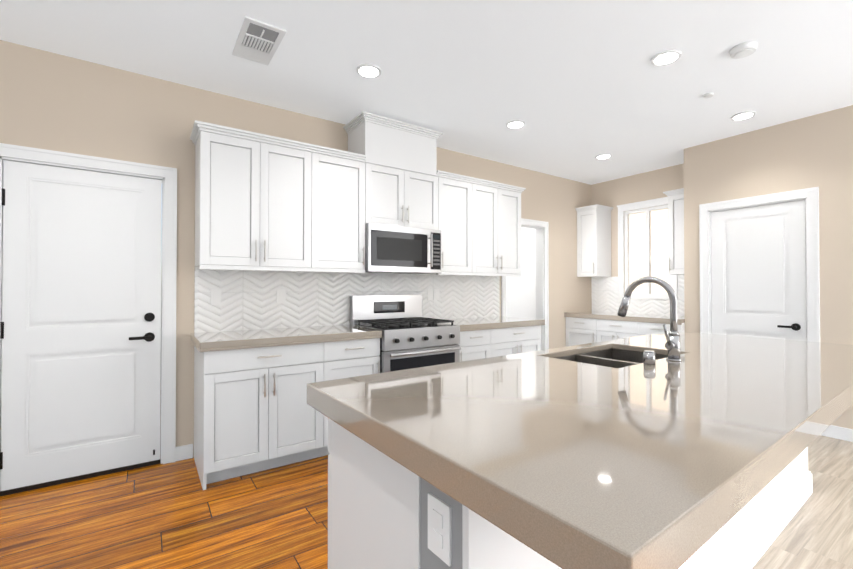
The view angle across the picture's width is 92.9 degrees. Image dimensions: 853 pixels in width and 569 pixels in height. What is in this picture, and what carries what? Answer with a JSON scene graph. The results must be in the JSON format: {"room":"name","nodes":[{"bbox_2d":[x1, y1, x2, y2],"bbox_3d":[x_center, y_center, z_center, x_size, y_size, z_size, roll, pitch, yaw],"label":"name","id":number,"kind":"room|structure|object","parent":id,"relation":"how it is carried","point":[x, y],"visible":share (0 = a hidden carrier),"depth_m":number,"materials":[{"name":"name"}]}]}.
{"room":"kitchen","nodes":[
{"label":"kitchen","id":0,"kind":"room"},
{"bbox_2d":[0,40,591,456],"bbox_3d":[-1.086,-0.091,3.502,8.570,2.730,0.120,0,-1,-35],"label":"wall","id":1,"kind":"structure","parent":0,"point":[55,102],"depth_m":2.94,"materials":[{"name":"beige paint"}]},
{"bbox_2d":[0,160,161,496],"bbox_3d":[-2.219,0.259,2.650,0.812,2.014,0.100,0,-1,-35],"label":"door","id":2,"kind":"structure","parent":1,"relation":"in","point":[80,330],"depth_m":2.63,"materials":[{"name":"white painted wood"},{"name":"black metal"}]},
{"bbox_2d":[0,143,176,463],"bbox_3d":[-2.239,0.214,2.687,0.980,2.105,0.144,0,-1,-35],"label":"door frame","id":3,"kind":"structure","parent":1,"relation":"attached to","point":[167,176],"depth_m":2.88,"materials":[{"name":"white wood"}]},
{"bbox_2d":[175,444,192,460],"bbox_3d":[-1.356,1.222,3.221,7.820,0.100,0.013,0,-1,-35],"label":"baseboard","id":4,"kind":"structure","parent":1,"relation":"attached to","point":[183,452],"depth_m":2.94,"materials":[{"name":"white wood"}]},
{"bbox_2d":[194,123,321,270],"bbox_3d":[-1.278,-0.596,3.087,0.818,0.934,0.347,0,-1,-35],"label":"upper cabinet","id":5,"kind":"object","parent":1,"relation":"attached to","point":[298,244],"depth_m":2.92,"materials":[{"name":"white wood"}]},
{"bbox_2d":[322,147,373,270],"bbox_3d":[-0.800,-0.593,3.418,0.576,0.934,0.347,0,-1,-35],"label":"upper cabinet","id":6,"kind":"object","parent":1,"relation":"attached to","point":[347,182],"depth_m":3.31,"materials":[{"name":"white wood"}]},
{"bbox_2d":[346,115,437,178],"bbox_3d":[-0.311,-1.210,3.754,0.740,0.374,0.359,0,-1,-35],"label":"upper cabinet","id":7,"kind":"object","parent":1,"relation":"attached to","point":[380,142],"depth_m":3.57,"materials":[{"name":"white wood"}]},
{"bbox_2d":[346,211,445,274],"bbox_3d":[-0.281,-0.341,3.738,0.754,0.463,0.404,0,-1,-35],"label":"microwave","id":8,"kind":"object","parent":1,"relation":"attached to","point":[395,244],"depth_m":3.58,"materials":[{"name":"white metal"}]},
{"bbox_2d":[374,167,441,222],"bbox_3d":[-0.298,-0.785,3.766,0.760,0.543,0.347,0,-1,-35],"label":"upper cabinet","id":9,"kind":"object","parent":1,"relation":"attached to","point":[406,193],"depth_m":3.64,"materials":[{"name":"white wood"}]},
{"bbox_2d":[442,171,477,274],"bbox_3d":[0.187,-0.587,4.100,0.538,0.934,0.347,0,-1,-35],"label":"upper cabinet","id":10,"kind":"object","parent":1,"relation":"attached to","point":[459,193],"depth_m":4.00,"materials":[{"name":"white wood"}]},
{"bbox_2d":[478,179,521,274],"bbox_3d":[0.632,-0.584,4.408,0.778,0.934,0.347,0,-1,-35],"label":"upper cabinet","id":11,"kind":"object","parent":1,"relation":"attached to","point":[499,205],"depth_m":4.29,"materials":[{"name":"white wood"}]},
{"bbox_2d":[501,218,548,349],"bbox_3d":[1.195,0.239,5.061,0.840,2.100,0.144,0,-1,-35],"label":"door frame","id":12,"kind":"structure","parent":1,"relation":"attached to","point":[542,273],"depth_m":5.23,"materials":[{"name":"white wood"}]},
{"bbox_2d":[0,388,852,568],"bbox_3d":[0.848,1.291,2.565,10.700,0.050,9.500,0,-1,-35],"label":"floor","id":13,"kind":"structure","parent":0,"point":[173,515],"depth_m":2.16,"materials":[{"name":"brown wood"}]},
{"bbox_2d":[193,339,333,489],"bbox_3d":[-1.201,0.832,2.963,0.818,0.876,0.617,0,-1,-35],"label":"base cabinet","id":14,"kind":"object","parent":13,"relation":"on","point":[252,413],"depth_m":2.67,"materials":[{"name":"white wood"}]},
{"bbox_2d":[190,323,381,350],"bbox_3d":[-1.038,0.376,3.061,1.242,0.040,0.648,0,-1,-35],"label":"countertop","id":15,"kind":"structure","parent":14,"relation":"on","point":[203,340],"depth_m":2.87,"materials":[{"name":"beige stone"}]},
{"bbox_2d":[334,335,381,379],"bbox_3d":[-0.748,0.835,3.276,0.515,0.876,0.617,0,-1,-35],"label":"base cabinet","id":16,"kind":"object","parent":13,"relation":"on","point":[352,357],"depth_m":3.06,"materials":[{"name":"white wood"}]},
{"bbox_2d":[350,295,460,372],"bbox_3d":[-0.186,0.688,3.590,0.752,1.175,0.707,0,-1,-35],"label":"range","id":17,"kind":"object","parent":13,"relation":"on","point":[412,337],"visible":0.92,"depth_m":3.45,"materials":[{"name":"silver metal"}]},
{"bbox_2d":[458,327,497,361],"bbox_3d":[0.289,0.841,3.993,0.476,0.876,0.617,0,-1,-35],"label":"base cabinet","id":18,"kind":"object","parent":13,"relation":"on","point":[480,343],"depth_m":3.76,"materials":[{"name":"white wood"}]},
{"bbox_2d":[498,323,541,355],"bbox_3d":[0.709,0.844,4.283,0.778,0.876,0.617,0,-1,-35],"label":"base cabinet","id":19,"kind":"object","parent":13,"relation":"on","point":[511,340],"depth_m":4.06,"materials":[{"name":"white wood"}]},
{"bbox_2d":[444,315,544,330],"bbox_3d":[0.580,0.386,4.180,1.162,0.040,0.648,0,-1,-35],"label":"countertop","id":20,"kind":"structure","parent":19,"relation":"on","point":[483,320],"depth_m":3.99,"materials":[{"name":"beige stone"}]},
{"bbox_2d":[564,316,591,346],"bbox_3d":[2.271,0.854,5.423,0.607,0.875,0.518,0,-1,-35],"label":"base cabinet","id":21,"kind":"object","parent":13,"relation":"on","point":[578,328],"depth_m":5.30,"materials":[{"name":"white wood"}]},
{"bbox_2d":[307,276,852,568],"bbox_3d":[1.081,0.609,1.802,2.890,1.298,1.120,0,-1,-36],"label":"kitchen island","id":22,"kind":"object","parent":13,"relation":"on","point":[673,448],"visible":1,"depth_m":1.02,"materials":[{"name":"stone"}]},
{"bbox_2d":[428,492,451,566],"bbox_3d":[0.027,0.540,0.898,0.009,0.125,0.078,0,-1,-36],"label":"outlet","id":23,"kind":"object","parent":22,"relation":"attached to","point":[439,506],"depth_m":0.89,"materials":[{"name":"white plastic"}]},
{"bbox_2d":[557,349,667,367],"bbox_3d":[0.943,0.488,2.028,0.723,0.226,0.433,0,-1,-36],"label":"sink","id":24,"kind":"object","parent":22,"relation":"in","point":[614,358],"depth_m":2.20,"materials":[{"name":"black metal"}]},
{"bbox_2d":[617,276,681,364],"bbox_3d":[0.985,0.153,1.885,0.244,0.384,0.293,0,-1,-36],"label":"faucet","id":25,"kind":"object","parent":22,"relation":"on","point":[672,344],"depth_m":1.83,"materials":[{"name":"silver metal"}]},
{"bbox_2d":[592,316,631,342],"bbox_3d":[2.535,0.851,5.042,0.607,0.875,0.640,0,-1,-35],"label":"base cabinet","id":26,"kind":"object","parent":13,"relation":"on","point":[602,320],"depth_m":4.95,"materials":[{"name":"white wood"}]},
{"bbox_2d":[564,312,684,323],"bbox_3d":[2.524,0.394,5.039,0.633,0.040,1.444,0,-1,-35],"label":"countertop","id":27,"kind":"structure","parent":26,"relation":"on","point":[599,315],"depth_m":4.89,"materials":[{"name":"beige stone"}]},
{"bbox_2d":[632,320,684,336],"bbox_3d":[2.798,0.847,4.661,0.607,0.875,0.518,0,-1,-35],"label":"base cabinet","id":28,"kind":"object","parent":13,"relation":"on","point":[639,327],"depth_m":4.55,"materials":[{"name":"white wood"}]},
{"bbox_2d":[0,0,852,184],"bbox_3d":[0.848,-1.489,2.590,10.700,0.050,9.500,0,-1,-35],"label":"ceiling","id":29,"kind":"structure","parent":0,"point":[576,86],"depth_m":2.67,"materials":[{"name":"white paint"}]},
{"bbox_2d":[232,16,285,65],"bbox_3d":[-1.021,-1.459,2.453,0.220,0.012,0.430,0,-1,-35],"label":"ceiling vent","id":30,"kind":"object","parent":29,"relation":"in","point":[257,41],"visible":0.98,"depth_m":2.43,"materials":[{"name":"white"}]},
{"bbox_2d":[356,63,381,77],"bbox_3d":[-0.393,-1.456,2.766,0.170,0.013,0.170,0,-1,-35],"label":"recessed light","id":31,"kind":"object","parent":29,"relation":"in","point":[367,70],"visible":1,"depth_m":2.75,"materials":[{"name":"white plastic"}]},
{"bbox_2d":[506,120,524,128],"bbox_3d":[0.807,-1.447,3.668,0.170,0.013,0.170,0,-1,-35],"label":"recessed light","id":32,"kind":"object","parent":29,"relation":"in","point":[515,124],"visible":0.92,"depth_m":3.65,"materials":[{"name":"white"}]},
{"bbox_2d":[595,154,611,158],"bbox_3d":[1.990,-1.439,4.559,0.170,0.013,0.170,0,-1,-35],"label":"recessed light","id":33,"kind":"object","parent":29,"relation":"in","point":[602,156],"visible":0.94,"depth_m":4.54,"materials":[{"name":"white plastic"}]},
{"bbox_2d":[651,49,681,65],"bbox_3d":[1.541,-1.457,2.607,0.170,0.013,0.170,0,-1,-35],"label":"recessed light","id":34,"kind":"object","parent":29,"relation":"in","point":[666,57],"visible":0.98,"depth_m":2.59,"materials":[{"name":"white plastic"}]},
{"bbox_2d":[703,92,713,98],"bbox_3d":[2.165,-1.450,3.112,0.068,0.018,0.068,0,-1,-35],"label":"detector","id":35,"kind":"object","parent":29,"relation":"attached to","point":[708,95],"visible":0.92,"depth_m":3.10,"materials":[{"name":"white plastic"}]},
{"bbox_2d":[731,111,755,120],"bbox_3d":[2.721,-1.449,3.484,0.170,0.013,0.170,0,-1,-35],"label":"recessed light","id":36,"kind":"object","parent":29,"relation":"in","point":[742,115],"visible":1,"depth_m":3.46,"materials":[{"name":"white"}]},
{"bbox_2d":[729,41,757,58],"bbox_3d":[1.961,-1.445,2.509,0.140,0.040,0.140,0,-1,-35],"label":"smoke detector","id":37,"kind":"object","parent":29,"relation":"attached to","point":[744,50],"visible":1,"depth_m":2.48,"materials":[{"name":"white plastic"}]},
{"bbox_2d":[506,227,535,318],"bbox_3d":[0.760,-0.070,5.781,1.900,2.730,1.530,0,-1,-35],"label":"wall","id":38,"kind":"structure","parent":0,"point":[521,297],"depth_m":6.26,"materials":[{"name":"white paint"}]},
{"bbox_2d":[591,163,683,293],"bbox_3d":[2.870,-0.075,5.209,0.120,2.730,1.570,0,-1,-35],"label":"wall","id":39,"kind":"structure","parent":0,"point":[653,184],"depth_m":5.37,"materials":[{"name":"beige paint"}]},
{"bbox_2d":[576,204,611,279],"bbox_3d":[2.316,-0.573,5.601,0.347,0.933,0.297,0,-1,-35],"label":"upper cabinet","id":40,"kind":"object","parent":39,"relation":"attached to","point":[594,221],"depth_m":5.49,"materials":[{"name":"white wood"}]},
{"bbox_2d":[591,275,684,315],"bbox_3d":[2.780,0.133,5.219,0.010,0.486,1.444,0,-1,-35],"label":"backsplash","id":41,"kind":"structure","parent":39,"relation":"attached to","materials":[{"name":"tile"}]},
{"bbox_2d":[617,197,677,299],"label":"window","id":42,"kind":"structure","parent":39,"relation":"in","point":[623,231],"depth_m":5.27,"materials":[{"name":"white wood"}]},
{"bbox_2d":[664,188,683,275],"bbox_3d":[2.981,-0.582,4.639,0.347,0.933,0.252,0,-1,-35],"label":"upper cabinet","id":43,"kind":"object","parent":39,"relation":"attached to","point":[675,199],"depth_m":4.58,"materials":[{"name":"white wood"}]},
{"bbox_2d":[684,146,696,332],"bbox_3d":[3.006,-0.082,4.423,0.550,2.730,0.120,0,-1,-35],"label":"wall","id":44,"kind":"structure","parent":0,"point":[690,257],"depth_m":4.27,"materials":[{"name":"beige paint"}]},
{"bbox_2d":[696,105,852,428],"bbox_3d":[4.280,-0.103,2.203,0.120,2.730,4.980,0,-1,-35],"label":"wall","id":45,"kind":"structure","parent":0,"point":[816,150],"depth_m":3.47,"materials":[{"name":"beige paint"}]},
{"bbox_2d":[710,200,806,340],"bbox_3d":[3.089,0.264,3.818,0.091,2.002,0.725,0,-1,-35],"label":"door","id":46,"kind":"structure","parent":45,"relation":"in","point":[758,271],"depth_m":3.79,"materials":[{"name":"white wood"}]},
{"bbox_2d":[699,187,819,341],"bbox_3d":[3.130,0.225,3.842,0.144,2.105,0.900,0,-1,-35],"label":"door frame","id":47,"kind":"structure","parent":45,"relation":"attached to","point":[812,267],"depth_m":3.60,"materials":[{"name":"white wood"}]},
{"bbox_2d":[821,425,852,441],"bbox_3d":[4.190,1.212,2.202,0.013,0.100,5.100,0,-1,-35],"label":"baseboard","id":48,"kind":"structure","parent":45,"relation":"attached to","point":[838,432],"depth_m":3.33,"materials":[{"name":"white wood"}]}
]}

